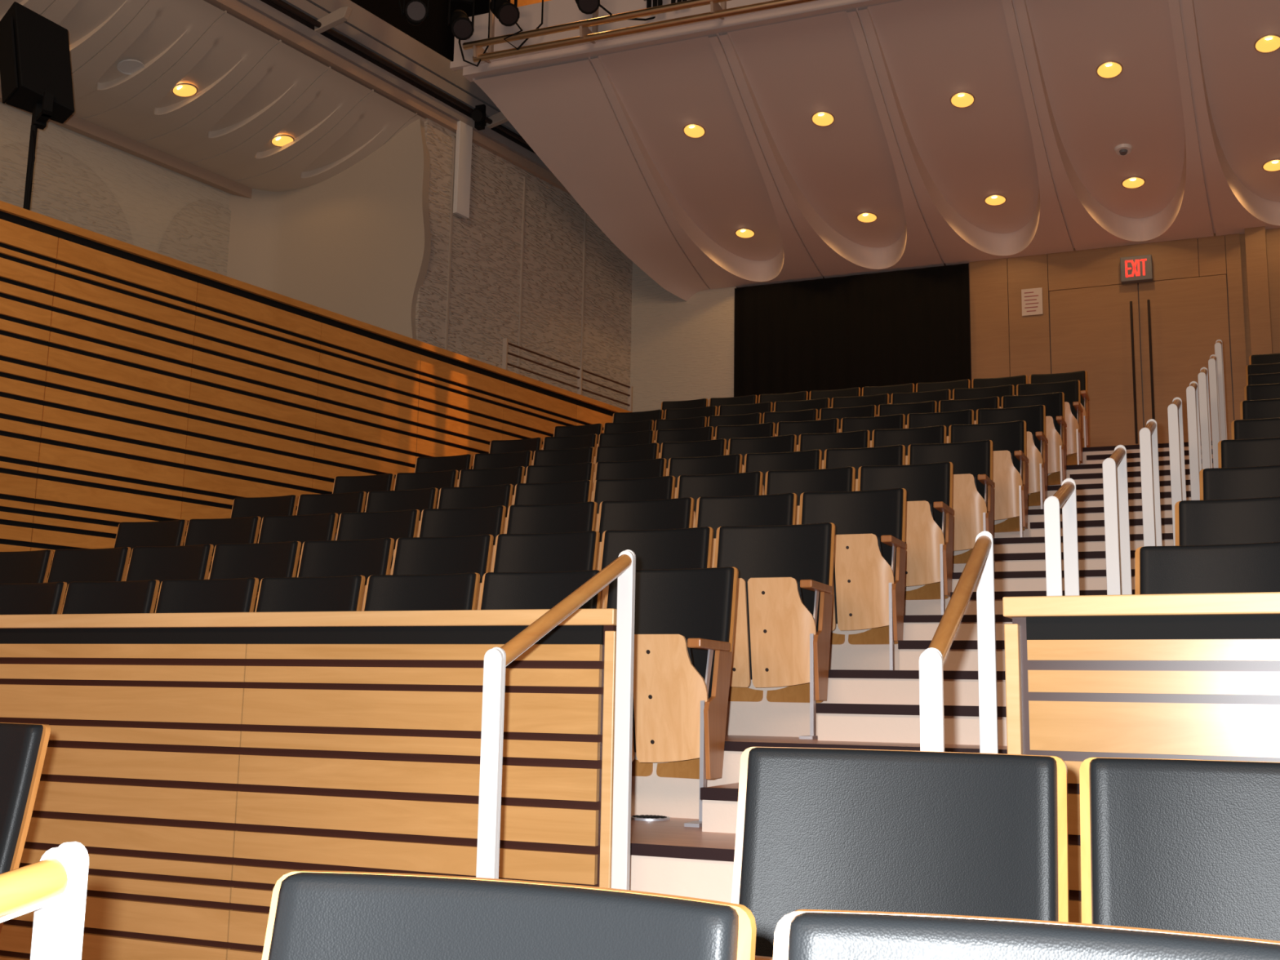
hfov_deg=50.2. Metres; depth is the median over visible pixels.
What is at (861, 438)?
seat
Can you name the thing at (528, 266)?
wall
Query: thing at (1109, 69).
recessed light
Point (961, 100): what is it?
recessed light
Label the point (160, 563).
seat
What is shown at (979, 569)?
handrail
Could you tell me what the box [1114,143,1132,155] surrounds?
smoke detector
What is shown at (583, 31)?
bracket
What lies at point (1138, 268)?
exit sign
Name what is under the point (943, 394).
seat
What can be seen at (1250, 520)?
seat
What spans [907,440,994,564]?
seat
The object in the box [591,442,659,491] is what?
seat
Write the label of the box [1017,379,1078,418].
cushion
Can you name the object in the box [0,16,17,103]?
grille
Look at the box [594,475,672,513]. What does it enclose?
cushion
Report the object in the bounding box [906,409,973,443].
seat
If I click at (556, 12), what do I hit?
wall
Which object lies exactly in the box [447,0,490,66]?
spotlight
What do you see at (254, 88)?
ceiling
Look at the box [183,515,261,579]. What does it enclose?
seat
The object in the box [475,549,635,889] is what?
handrail
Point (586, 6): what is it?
spotlight
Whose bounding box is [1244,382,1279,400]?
seat
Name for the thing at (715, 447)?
seat
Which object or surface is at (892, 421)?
seat
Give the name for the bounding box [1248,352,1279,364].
seat
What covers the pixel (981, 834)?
seat
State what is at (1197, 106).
ceiling
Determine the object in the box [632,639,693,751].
seat cushion
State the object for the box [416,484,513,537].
seat
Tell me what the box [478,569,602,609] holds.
seat
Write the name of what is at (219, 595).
seat
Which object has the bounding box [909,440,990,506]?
cushion
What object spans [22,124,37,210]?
pole
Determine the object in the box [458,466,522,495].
cushion
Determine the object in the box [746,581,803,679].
seat cushion
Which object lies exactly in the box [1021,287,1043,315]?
paper notice
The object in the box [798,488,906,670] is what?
seat
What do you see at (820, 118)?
recessed light
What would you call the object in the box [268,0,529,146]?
pipe
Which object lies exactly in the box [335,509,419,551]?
seat
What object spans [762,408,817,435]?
seat
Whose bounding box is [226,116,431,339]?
wall
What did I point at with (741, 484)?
cushion
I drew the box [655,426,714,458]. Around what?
seat
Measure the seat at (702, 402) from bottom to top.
0.941 m
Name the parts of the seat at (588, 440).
backrest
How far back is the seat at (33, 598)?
6.65 m
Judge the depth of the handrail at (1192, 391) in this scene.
7.83 m
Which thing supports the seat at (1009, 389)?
on the stairs
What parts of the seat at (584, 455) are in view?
backrest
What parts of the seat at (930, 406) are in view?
backrest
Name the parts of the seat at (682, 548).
backrest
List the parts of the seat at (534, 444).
backrest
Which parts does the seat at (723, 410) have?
backrest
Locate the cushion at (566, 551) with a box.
[493,530,595,572]
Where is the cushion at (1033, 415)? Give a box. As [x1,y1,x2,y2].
[977,404,1043,453]
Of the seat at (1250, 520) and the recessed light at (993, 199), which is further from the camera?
the recessed light at (993, 199)
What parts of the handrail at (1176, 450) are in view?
rail, post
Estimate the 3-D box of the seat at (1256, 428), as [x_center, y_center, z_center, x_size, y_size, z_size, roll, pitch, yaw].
[3.570,0.070,7.550,0.577,0.941,0.539,-4,-11,31]
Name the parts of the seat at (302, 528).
backrest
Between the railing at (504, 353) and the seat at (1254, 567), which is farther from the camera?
the railing at (504, 353)
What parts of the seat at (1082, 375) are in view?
leg, armrest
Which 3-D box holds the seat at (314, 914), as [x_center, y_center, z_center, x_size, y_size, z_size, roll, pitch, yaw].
[-0.220,0.849,1.128,0.575,0.941,0.539,-3,-10,23]
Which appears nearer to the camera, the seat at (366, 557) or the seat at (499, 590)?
the seat at (499, 590)
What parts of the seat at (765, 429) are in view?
backrest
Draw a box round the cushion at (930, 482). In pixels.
[860,462,950,542]
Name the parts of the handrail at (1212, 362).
post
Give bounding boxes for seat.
[0,549,53,583]
[0,582,66,614]
[0,722,50,933]
[46,546,131,613]
[61,579,159,613]
[113,519,187,581]
[125,544,213,613]
[155,577,258,613]
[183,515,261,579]
[208,541,301,612]
[230,494,297,543]
[254,575,364,612]
[257,512,337,577]
[262,870,756,959]
[296,491,366,540]
[297,537,394,585]
[332,473,394,511]
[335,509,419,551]
[360,534,493,611]
[362,573,479,611]
[364,488,438,520]
[389,505,506,574]
[393,470,457,508]
[414,453,472,479]
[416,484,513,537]
[436,466,524,506]
[456,450,532,487]
[471,437,542,468]
[475,530,599,609]
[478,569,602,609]
[489,501,597,572]
[502,480,592,533]
[511,462,594,505]
[523,446,594,483]
[531,433,597,465]
[541,423,602,449]
[590,457,666,502]
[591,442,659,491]
[592,475,675,530]
[593,430,654,471]
[596,419,653,447]
[596,497,694,569]
[599,526,713,608]
[604,567,738,827]
[612,409,663,431]
[653,416,706,442]
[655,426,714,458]
[659,438,726,475]
[661,398,707,419]
[664,405,717,426]
[666,453,742,498]
[675,471,763,528]
[694,493,797,568]
[707,412,761,439]
[708,395,757,415]
[714,522,835,739]
[715,422,775,455]
[718,401,773,423]
[727,434,796,472]
[731,746,1069,959]
[743,449,822,494]
[758,391,808,412]
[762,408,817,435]
[764,466,855,524]
[773,397,830,420]
[773,909,1279,959]
[776,417,839,451]
[798,430,870,469]
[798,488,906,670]
[808,386,860,408]
[819,404,876,432]
[823,444,905,491]
[831,393,888,416]
[840,413,905,447]
[857,462,953,614]
[862,383,914,404]
[871,425,946,465]
[877,400,937,428]
[890,389,951,412]
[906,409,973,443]
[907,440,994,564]
[915,379,969,399]
[938,396,999,424]
[948,420,1028,537]
[952,384,1014,408]
[971,374,1027,395]
[976,404,1047,509]
[1001,391,1066,485]
[1016,379,1083,465]
[1029,370,1089,447]
[1079,757,1279,941]
[1134,542,1279,594]
[1174,496,1279,546]
[1199,464,1279,500]
[1217,436,1279,467]
[1231,417,1279,439]
[1240,398,1279,419]
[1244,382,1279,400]
[1245,362,1279,376]
[1245,372,1279,386]
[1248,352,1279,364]
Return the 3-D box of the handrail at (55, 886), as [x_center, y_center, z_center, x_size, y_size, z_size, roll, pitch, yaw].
[-0.815,0.812,1.031,0.048,0.976,0.890,-3,-10,24]
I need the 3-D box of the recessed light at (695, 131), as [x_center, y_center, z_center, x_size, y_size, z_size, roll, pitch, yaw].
[0.547,-3.513,13.752,0.231,0.074,0.222,-2,-10,17]
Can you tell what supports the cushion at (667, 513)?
on the seat at (677, 513)
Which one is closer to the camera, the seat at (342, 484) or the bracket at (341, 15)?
the seat at (342, 484)
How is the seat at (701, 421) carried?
on the stairs
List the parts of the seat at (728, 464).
backrest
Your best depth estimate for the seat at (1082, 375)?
12.95 m
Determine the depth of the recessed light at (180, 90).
12.48 m
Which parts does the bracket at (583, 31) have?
arm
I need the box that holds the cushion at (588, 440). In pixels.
[543,433,595,449]
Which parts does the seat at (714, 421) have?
backrest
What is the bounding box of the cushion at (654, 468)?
[595,457,664,479]
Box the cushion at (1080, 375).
[1031,370,1085,406]
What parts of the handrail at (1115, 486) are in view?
post, rail, post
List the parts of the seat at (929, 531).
leg, armrest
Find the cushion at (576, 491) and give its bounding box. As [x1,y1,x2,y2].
[514,480,589,505]
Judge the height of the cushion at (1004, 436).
0.640 m
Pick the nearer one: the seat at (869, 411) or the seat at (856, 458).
the seat at (856, 458)
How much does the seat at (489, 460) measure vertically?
0.941 m
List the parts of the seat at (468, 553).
backrest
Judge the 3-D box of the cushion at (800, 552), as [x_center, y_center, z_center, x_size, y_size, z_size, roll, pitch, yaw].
[0.584,0.510,6.095,0.527,0.640,0.219,-3,-10,23]
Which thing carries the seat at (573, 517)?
on the stairs
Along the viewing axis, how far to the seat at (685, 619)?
4.95 m
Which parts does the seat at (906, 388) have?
backrest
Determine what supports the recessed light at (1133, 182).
in the ceiling at (1197, 106)
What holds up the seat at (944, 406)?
on the stairs
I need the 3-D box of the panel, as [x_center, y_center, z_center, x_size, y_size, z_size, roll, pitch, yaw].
[-1.845,-3.232,14.242,0.050,1.000,0.203,-5,-11,33]
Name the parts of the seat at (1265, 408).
backrest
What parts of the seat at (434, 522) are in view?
backrest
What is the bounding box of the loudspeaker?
[0,1,74,129]
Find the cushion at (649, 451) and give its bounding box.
[595,442,657,463]
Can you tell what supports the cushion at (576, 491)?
on the seat at (576, 491)
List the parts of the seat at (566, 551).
backrest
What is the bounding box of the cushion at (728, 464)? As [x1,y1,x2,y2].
[669,453,740,487]
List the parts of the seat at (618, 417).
backrest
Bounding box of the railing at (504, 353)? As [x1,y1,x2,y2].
[502,337,632,411]
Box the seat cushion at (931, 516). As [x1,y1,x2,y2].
[929,504,933,519]
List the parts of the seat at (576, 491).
backrest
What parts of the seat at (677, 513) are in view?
backrest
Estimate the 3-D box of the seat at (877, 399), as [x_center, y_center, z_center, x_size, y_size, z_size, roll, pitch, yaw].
[1.994,-0.363,12.578,0.574,0.941,0.539,-3,-10,23]
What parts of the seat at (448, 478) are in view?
backrest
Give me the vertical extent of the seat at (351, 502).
0.941 m
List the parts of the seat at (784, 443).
backrest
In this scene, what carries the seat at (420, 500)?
on the stairs
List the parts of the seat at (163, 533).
backrest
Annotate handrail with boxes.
[0,841,88,959]
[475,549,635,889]
[919,530,998,753]
[1044,478,1079,595]
[1102,444,1132,595]
[1139,418,1162,546]
[1167,397,1186,546]
[1186,381,1201,500]
[1197,367,1212,469]
[1208,354,1221,467]
[1214,339,1226,440]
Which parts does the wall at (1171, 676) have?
post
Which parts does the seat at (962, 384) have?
backrest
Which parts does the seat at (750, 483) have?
backrest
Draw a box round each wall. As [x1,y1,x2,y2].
[0,102,231,275]
[0,200,631,582]
[0,608,617,959]
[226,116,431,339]
[350,0,510,61]
[415,118,632,410]
[453,0,772,61]
[510,0,550,7]
[630,226,1279,427]
[1002,591,1279,923]
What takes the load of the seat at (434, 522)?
on the stairs
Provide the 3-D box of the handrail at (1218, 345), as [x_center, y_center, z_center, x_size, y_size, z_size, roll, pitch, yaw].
[4.494,-0.591,10.565,0.048,1.148,0.529,-3,-10,24]
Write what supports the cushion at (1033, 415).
on the seat at (1034, 416)
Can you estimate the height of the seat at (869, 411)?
0.941 m
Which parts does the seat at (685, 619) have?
foot plate, leg, armrest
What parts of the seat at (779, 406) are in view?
backrest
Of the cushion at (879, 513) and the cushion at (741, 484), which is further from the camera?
the cushion at (741, 484)
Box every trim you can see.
[0,85,252,198]
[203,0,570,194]
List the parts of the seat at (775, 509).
backrest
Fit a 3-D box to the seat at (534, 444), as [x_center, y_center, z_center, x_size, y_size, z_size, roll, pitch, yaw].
[-1.173,0.069,11.834,0.540,0.941,0.539,-3,-10,23]
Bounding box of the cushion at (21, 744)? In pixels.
[0,723,43,874]
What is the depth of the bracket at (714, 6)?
12.19 m
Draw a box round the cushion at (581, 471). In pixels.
[525,462,591,483]
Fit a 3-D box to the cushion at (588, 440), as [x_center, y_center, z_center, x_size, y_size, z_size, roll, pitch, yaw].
[-0.634,-0.080,11.788,0.486,0.640,0.219,-3,-10,23]
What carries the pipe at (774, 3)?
attached to the bracket at (477, 51)
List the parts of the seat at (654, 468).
backrest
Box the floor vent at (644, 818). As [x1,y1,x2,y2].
[631,814,670,821]
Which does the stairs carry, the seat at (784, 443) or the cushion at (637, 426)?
the seat at (784, 443)
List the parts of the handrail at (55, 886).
rail, post, post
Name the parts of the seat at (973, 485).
leg, armrest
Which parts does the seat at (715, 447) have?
backrest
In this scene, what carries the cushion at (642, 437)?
on the seat at (646, 437)
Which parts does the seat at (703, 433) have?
backrest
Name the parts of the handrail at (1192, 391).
rail, post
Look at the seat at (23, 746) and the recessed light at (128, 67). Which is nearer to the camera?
the seat at (23, 746)
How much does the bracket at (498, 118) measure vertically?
0.179 m
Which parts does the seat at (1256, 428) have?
backrest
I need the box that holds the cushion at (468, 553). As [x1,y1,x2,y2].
[392,534,490,582]
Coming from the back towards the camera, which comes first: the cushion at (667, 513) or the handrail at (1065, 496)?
the cushion at (667, 513)
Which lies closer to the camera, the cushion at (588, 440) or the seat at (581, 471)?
the seat at (581, 471)
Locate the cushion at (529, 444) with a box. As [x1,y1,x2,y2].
[489,437,540,460]
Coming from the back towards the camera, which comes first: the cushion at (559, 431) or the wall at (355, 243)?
the wall at (355, 243)
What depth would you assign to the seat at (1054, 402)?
10.97 m
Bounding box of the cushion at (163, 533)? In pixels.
[114,519,185,557]
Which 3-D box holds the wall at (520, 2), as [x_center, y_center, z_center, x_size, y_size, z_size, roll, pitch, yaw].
[3.039,-5.249,12.306,9.450,2.000,0.100,-3,-10,23]
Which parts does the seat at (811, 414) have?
backrest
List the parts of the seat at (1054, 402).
armrest, leg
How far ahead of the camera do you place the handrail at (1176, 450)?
6.92 m
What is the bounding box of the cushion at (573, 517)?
[506,501,594,533]
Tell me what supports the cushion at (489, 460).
on the seat at (489, 460)
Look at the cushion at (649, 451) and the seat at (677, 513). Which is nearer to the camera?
the seat at (677, 513)
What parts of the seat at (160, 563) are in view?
backrest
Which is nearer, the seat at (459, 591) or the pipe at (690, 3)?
the seat at (459, 591)
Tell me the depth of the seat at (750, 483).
8.31 m
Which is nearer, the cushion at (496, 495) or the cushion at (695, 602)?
the cushion at (695, 602)
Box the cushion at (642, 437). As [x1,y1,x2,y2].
[599,430,653,446]
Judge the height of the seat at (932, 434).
0.941 m
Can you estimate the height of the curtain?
2.600 m
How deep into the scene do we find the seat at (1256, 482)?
6.12 m
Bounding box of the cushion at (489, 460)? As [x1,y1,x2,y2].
[473,450,530,475]
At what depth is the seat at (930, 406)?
11.71 m
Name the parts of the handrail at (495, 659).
post, post, rail, post, post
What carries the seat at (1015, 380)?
on the stairs
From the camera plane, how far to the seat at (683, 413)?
13.50 m
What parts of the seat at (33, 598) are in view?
backrest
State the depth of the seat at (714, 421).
12.31 m
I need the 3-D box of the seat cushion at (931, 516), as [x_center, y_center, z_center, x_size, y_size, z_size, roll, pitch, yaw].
[1.395,0.350,7.512,0.506,0.405,0.128,-3,-10,23]
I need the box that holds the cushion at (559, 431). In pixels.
[554,423,600,444]
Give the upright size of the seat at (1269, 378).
0.941 m
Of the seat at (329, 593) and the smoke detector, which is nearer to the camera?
the seat at (329, 593)
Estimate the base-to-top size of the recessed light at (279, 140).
0.060 m
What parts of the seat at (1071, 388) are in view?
leg, armrest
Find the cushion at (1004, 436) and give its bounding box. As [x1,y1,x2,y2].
[951,420,1024,484]
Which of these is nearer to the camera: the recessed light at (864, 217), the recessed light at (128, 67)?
the recessed light at (128, 67)
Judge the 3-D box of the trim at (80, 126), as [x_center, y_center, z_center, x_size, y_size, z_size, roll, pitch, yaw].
[-5.569,-3.412,12.331,0.090,0.130,6.401,-5,-11,33]
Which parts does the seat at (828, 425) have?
backrest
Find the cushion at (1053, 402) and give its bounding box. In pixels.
[1003,391,1062,435]
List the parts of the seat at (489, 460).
backrest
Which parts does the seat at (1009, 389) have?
backrest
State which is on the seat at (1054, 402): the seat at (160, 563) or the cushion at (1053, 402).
the cushion at (1053, 402)
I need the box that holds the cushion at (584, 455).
[533,446,592,465]
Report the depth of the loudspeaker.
9.50 m
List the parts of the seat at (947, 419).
backrest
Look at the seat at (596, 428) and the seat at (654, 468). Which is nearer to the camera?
the seat at (654, 468)
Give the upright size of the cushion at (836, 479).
0.640 m
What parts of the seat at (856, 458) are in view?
backrest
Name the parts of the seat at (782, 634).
foot plate, leg, armrest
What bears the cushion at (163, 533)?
on the seat at (163, 533)
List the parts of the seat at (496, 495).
backrest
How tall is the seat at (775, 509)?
0.941 m
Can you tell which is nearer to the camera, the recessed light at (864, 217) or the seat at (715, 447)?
the seat at (715, 447)
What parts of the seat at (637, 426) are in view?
backrest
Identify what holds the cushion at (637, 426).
on the seat at (637, 426)
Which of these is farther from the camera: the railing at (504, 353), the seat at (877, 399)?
the railing at (504, 353)
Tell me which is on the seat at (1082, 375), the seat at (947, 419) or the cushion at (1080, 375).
the cushion at (1080, 375)
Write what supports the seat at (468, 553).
on the stairs
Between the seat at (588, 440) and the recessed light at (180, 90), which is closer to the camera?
the seat at (588, 440)
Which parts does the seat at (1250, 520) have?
backrest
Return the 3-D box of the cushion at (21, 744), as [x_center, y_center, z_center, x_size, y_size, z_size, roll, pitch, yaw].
[-1.599,0.865,3.044,0.520,0.640,0.219,-3,-10,23]
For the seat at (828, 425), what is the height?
0.941 m
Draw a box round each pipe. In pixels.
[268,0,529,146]
[462,0,730,49]
[472,0,817,62]
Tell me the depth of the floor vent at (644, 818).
4.93 m
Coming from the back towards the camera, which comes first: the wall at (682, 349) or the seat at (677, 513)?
the wall at (682, 349)
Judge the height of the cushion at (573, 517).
0.640 m
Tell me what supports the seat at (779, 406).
on the stairs
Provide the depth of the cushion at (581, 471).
9.80 m
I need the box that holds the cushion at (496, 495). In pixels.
[438,484,511,517]
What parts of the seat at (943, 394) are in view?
backrest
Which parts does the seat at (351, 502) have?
backrest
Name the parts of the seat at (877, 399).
backrest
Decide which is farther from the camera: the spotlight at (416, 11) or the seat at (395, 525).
the spotlight at (416, 11)
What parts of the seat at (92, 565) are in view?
backrest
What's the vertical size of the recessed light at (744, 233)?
0.058 m
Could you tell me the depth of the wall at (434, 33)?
14.64 m
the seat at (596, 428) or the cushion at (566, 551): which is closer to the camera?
the cushion at (566, 551)
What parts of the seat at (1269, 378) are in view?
backrest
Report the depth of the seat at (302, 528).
8.36 m
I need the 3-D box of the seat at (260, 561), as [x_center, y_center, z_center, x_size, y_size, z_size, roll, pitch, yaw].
[-2.123,0.767,7.053,0.585,0.941,0.539,-3,-10,23]
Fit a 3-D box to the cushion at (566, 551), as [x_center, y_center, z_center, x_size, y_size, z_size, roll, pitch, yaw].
[-0.480,0.563,6.542,0.527,0.640,0.219,-3,-10,23]
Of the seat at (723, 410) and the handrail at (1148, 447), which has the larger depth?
the seat at (723, 410)
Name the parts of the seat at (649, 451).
backrest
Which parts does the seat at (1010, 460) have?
leg, armrest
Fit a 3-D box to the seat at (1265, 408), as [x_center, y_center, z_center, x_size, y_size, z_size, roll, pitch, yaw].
[3.979,-0.090,8.366,0.577,0.941,0.539,-4,-11,31]
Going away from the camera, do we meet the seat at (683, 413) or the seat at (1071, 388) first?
the seat at (1071, 388)
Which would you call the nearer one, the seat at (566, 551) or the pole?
the seat at (566, 551)
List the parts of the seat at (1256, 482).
backrest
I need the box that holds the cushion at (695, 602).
[606,567,733,698]
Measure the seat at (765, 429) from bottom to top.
0.941 m
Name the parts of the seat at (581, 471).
backrest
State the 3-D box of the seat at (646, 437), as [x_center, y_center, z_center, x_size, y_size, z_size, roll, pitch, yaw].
[-0.191,0.020,11.421,0.540,0.941,0.539,-3,-10,23]
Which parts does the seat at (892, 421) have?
backrest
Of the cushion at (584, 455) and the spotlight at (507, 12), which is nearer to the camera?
the cushion at (584, 455)
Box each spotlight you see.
[398,0,429,26]
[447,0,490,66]
[471,104,486,130]
[489,0,543,49]
[574,0,655,20]
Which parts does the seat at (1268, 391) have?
backrest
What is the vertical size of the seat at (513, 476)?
0.941 m
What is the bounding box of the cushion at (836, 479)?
[766,466,853,506]
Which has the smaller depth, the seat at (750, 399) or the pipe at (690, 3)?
the pipe at (690, 3)
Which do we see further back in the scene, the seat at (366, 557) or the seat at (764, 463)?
the seat at (764, 463)
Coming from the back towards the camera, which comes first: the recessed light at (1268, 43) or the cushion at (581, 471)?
the recessed light at (1268, 43)
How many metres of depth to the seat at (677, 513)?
7.46 m
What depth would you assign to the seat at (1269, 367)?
11.38 m
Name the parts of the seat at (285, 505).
backrest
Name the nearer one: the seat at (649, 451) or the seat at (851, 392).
the seat at (649, 451)
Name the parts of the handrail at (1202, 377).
rail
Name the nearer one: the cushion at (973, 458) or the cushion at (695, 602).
the cushion at (695, 602)
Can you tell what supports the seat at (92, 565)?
on the stairs
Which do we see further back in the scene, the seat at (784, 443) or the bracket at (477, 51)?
the bracket at (477, 51)
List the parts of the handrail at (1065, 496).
post, rail, post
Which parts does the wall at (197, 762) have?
panel, panel, post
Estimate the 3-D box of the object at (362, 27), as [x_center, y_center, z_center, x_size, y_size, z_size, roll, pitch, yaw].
[-2.948,-4.226,12.891,0.330,0.690,10.364,-5,-11,33]
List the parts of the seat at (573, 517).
backrest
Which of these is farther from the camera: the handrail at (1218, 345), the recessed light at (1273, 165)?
the recessed light at (1273, 165)
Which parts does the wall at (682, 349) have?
panel, panel, panel, panel, panel, panel, panel, panel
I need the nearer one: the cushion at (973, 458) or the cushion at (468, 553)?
the cushion at (468, 553)
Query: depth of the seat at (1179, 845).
2.10 m
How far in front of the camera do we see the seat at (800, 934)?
1.22 m
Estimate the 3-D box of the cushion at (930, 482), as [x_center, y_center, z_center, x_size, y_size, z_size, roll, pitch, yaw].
[1.501,0.215,7.780,0.516,0.640,0.219,-3,-10,23]
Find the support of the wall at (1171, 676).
on the stairs
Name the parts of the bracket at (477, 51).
arm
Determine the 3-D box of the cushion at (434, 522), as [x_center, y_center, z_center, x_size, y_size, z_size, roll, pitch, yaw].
[-1.052,0.466,7.818,0.524,0.640,0.219,-3,-10,23]
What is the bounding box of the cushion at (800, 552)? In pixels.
[716,522,831,631]
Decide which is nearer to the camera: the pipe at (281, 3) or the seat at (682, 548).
the seat at (682, 548)
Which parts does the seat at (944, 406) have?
backrest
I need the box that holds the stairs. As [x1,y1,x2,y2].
[629,440,1213,902]
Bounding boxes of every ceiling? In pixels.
[0,0,426,191]
[449,0,1279,301]
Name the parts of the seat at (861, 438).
backrest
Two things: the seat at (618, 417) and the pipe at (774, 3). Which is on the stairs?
the seat at (618, 417)
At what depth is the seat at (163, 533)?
8.80 m
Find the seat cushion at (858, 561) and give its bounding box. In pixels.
[833,537,882,623]
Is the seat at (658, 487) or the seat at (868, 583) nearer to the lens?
the seat at (868, 583)
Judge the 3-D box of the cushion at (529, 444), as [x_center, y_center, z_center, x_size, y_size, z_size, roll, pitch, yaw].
[-1.125,-0.056,11.995,0.486,0.640,0.219,-3,-10,23]
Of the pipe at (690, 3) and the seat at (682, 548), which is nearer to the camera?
the seat at (682, 548)
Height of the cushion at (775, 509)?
0.640 m
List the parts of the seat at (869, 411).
backrest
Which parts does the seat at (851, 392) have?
backrest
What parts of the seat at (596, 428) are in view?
backrest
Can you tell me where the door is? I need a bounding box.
[1048,274,1233,447]
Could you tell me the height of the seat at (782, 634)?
0.941 m
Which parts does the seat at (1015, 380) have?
backrest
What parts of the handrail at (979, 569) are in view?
post, post, rail, post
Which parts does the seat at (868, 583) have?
leg, armrest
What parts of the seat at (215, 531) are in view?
backrest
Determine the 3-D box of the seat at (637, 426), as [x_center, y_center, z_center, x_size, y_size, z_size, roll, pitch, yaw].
[-0.181,-0.112,12.454,0.526,0.941,0.539,-3,-10,23]
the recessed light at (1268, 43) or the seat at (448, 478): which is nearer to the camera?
the seat at (448, 478)
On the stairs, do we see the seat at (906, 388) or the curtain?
the seat at (906, 388)
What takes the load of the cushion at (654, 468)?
on the seat at (654, 468)
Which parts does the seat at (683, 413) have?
backrest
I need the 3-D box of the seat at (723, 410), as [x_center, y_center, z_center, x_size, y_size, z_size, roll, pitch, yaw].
[0.950,-0.311,13.017,0.574,0.941,0.539,-3,-10,23]
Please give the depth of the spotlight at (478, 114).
14.35 m
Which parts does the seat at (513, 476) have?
backrest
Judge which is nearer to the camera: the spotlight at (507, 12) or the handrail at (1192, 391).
the handrail at (1192, 391)
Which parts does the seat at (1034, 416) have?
leg, armrest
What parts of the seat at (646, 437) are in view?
backrest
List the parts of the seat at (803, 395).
backrest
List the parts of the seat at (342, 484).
backrest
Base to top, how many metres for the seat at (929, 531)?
0.941 m
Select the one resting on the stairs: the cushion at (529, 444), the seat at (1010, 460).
the seat at (1010, 460)
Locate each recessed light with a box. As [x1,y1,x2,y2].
[116,59,144,75]
[171,83,197,97]
[270,134,294,146]
[683,123,706,138]
[734,227,755,238]
[811,111,835,126]
[856,212,877,222]
[950,91,974,108]
[983,194,1006,205]
[1095,60,1123,79]
[1121,176,1145,189]
[1253,34,1279,53]
[1262,158,1279,172]
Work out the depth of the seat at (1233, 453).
6.95 m
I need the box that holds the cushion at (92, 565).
[47,546,128,593]
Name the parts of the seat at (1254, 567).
backrest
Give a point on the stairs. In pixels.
(868, 704)
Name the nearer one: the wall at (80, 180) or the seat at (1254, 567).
the seat at (1254, 567)
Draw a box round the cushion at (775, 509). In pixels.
[697,493,794,538]
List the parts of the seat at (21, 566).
backrest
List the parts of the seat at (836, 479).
backrest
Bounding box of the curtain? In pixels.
[733,263,970,403]
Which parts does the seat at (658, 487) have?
backrest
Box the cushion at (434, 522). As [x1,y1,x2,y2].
[419,505,502,545]
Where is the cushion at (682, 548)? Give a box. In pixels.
[601,526,710,569]
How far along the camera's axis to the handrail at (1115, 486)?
5.20 m
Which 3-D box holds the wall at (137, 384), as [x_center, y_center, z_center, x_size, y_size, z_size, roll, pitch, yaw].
[-2.366,0.722,11.141,0.170,4.087,11.583,-5,-11,33]
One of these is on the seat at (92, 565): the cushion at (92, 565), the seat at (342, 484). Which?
the cushion at (92, 565)
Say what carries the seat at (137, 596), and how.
on the stairs
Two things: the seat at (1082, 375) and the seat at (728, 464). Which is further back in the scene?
the seat at (1082, 375)
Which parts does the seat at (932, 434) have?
backrest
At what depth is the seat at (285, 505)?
9.63 m
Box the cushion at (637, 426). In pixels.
[604,419,652,433]
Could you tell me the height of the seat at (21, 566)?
0.941 m
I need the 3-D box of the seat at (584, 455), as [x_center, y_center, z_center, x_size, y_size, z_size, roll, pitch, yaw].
[-0.679,0.182,10.589,0.556,0.941,0.539,-3,-10,23]
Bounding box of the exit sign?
[1120,254,1152,284]
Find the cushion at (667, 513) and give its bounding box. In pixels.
[599,497,691,542]
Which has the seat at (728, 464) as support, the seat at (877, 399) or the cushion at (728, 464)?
the cushion at (728, 464)
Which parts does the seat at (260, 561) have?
backrest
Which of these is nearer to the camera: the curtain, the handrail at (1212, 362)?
the handrail at (1212, 362)
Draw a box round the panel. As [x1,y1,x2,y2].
[453,120,472,218]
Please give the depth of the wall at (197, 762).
4.46 m
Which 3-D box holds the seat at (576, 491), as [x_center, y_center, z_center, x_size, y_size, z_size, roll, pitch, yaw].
[-0.631,0.444,8.496,0.573,0.941,0.539,-3,-10,23]
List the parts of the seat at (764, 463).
backrest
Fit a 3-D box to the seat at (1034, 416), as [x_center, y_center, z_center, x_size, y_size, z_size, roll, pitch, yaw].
[2.756,-0.126,10.183,0.540,0.941,0.539,-3,-10,23]
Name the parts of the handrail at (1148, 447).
post, rail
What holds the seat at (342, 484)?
on the stairs
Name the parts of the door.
handle, handle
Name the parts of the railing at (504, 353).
post, rail, rail, rail, post, post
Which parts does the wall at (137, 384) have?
panel, panel, panel, panel, panel, panel, panel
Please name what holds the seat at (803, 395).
on the stairs
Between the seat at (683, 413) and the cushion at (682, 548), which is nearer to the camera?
the cushion at (682, 548)
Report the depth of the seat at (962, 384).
13.49 m
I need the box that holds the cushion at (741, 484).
[678,471,759,513]
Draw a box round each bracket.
[314,6,351,33]
[472,11,494,62]
[485,111,508,128]
[578,8,598,44]
[710,1,726,19]
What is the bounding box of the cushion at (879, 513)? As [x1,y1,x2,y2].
[801,488,903,582]
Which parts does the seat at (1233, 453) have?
backrest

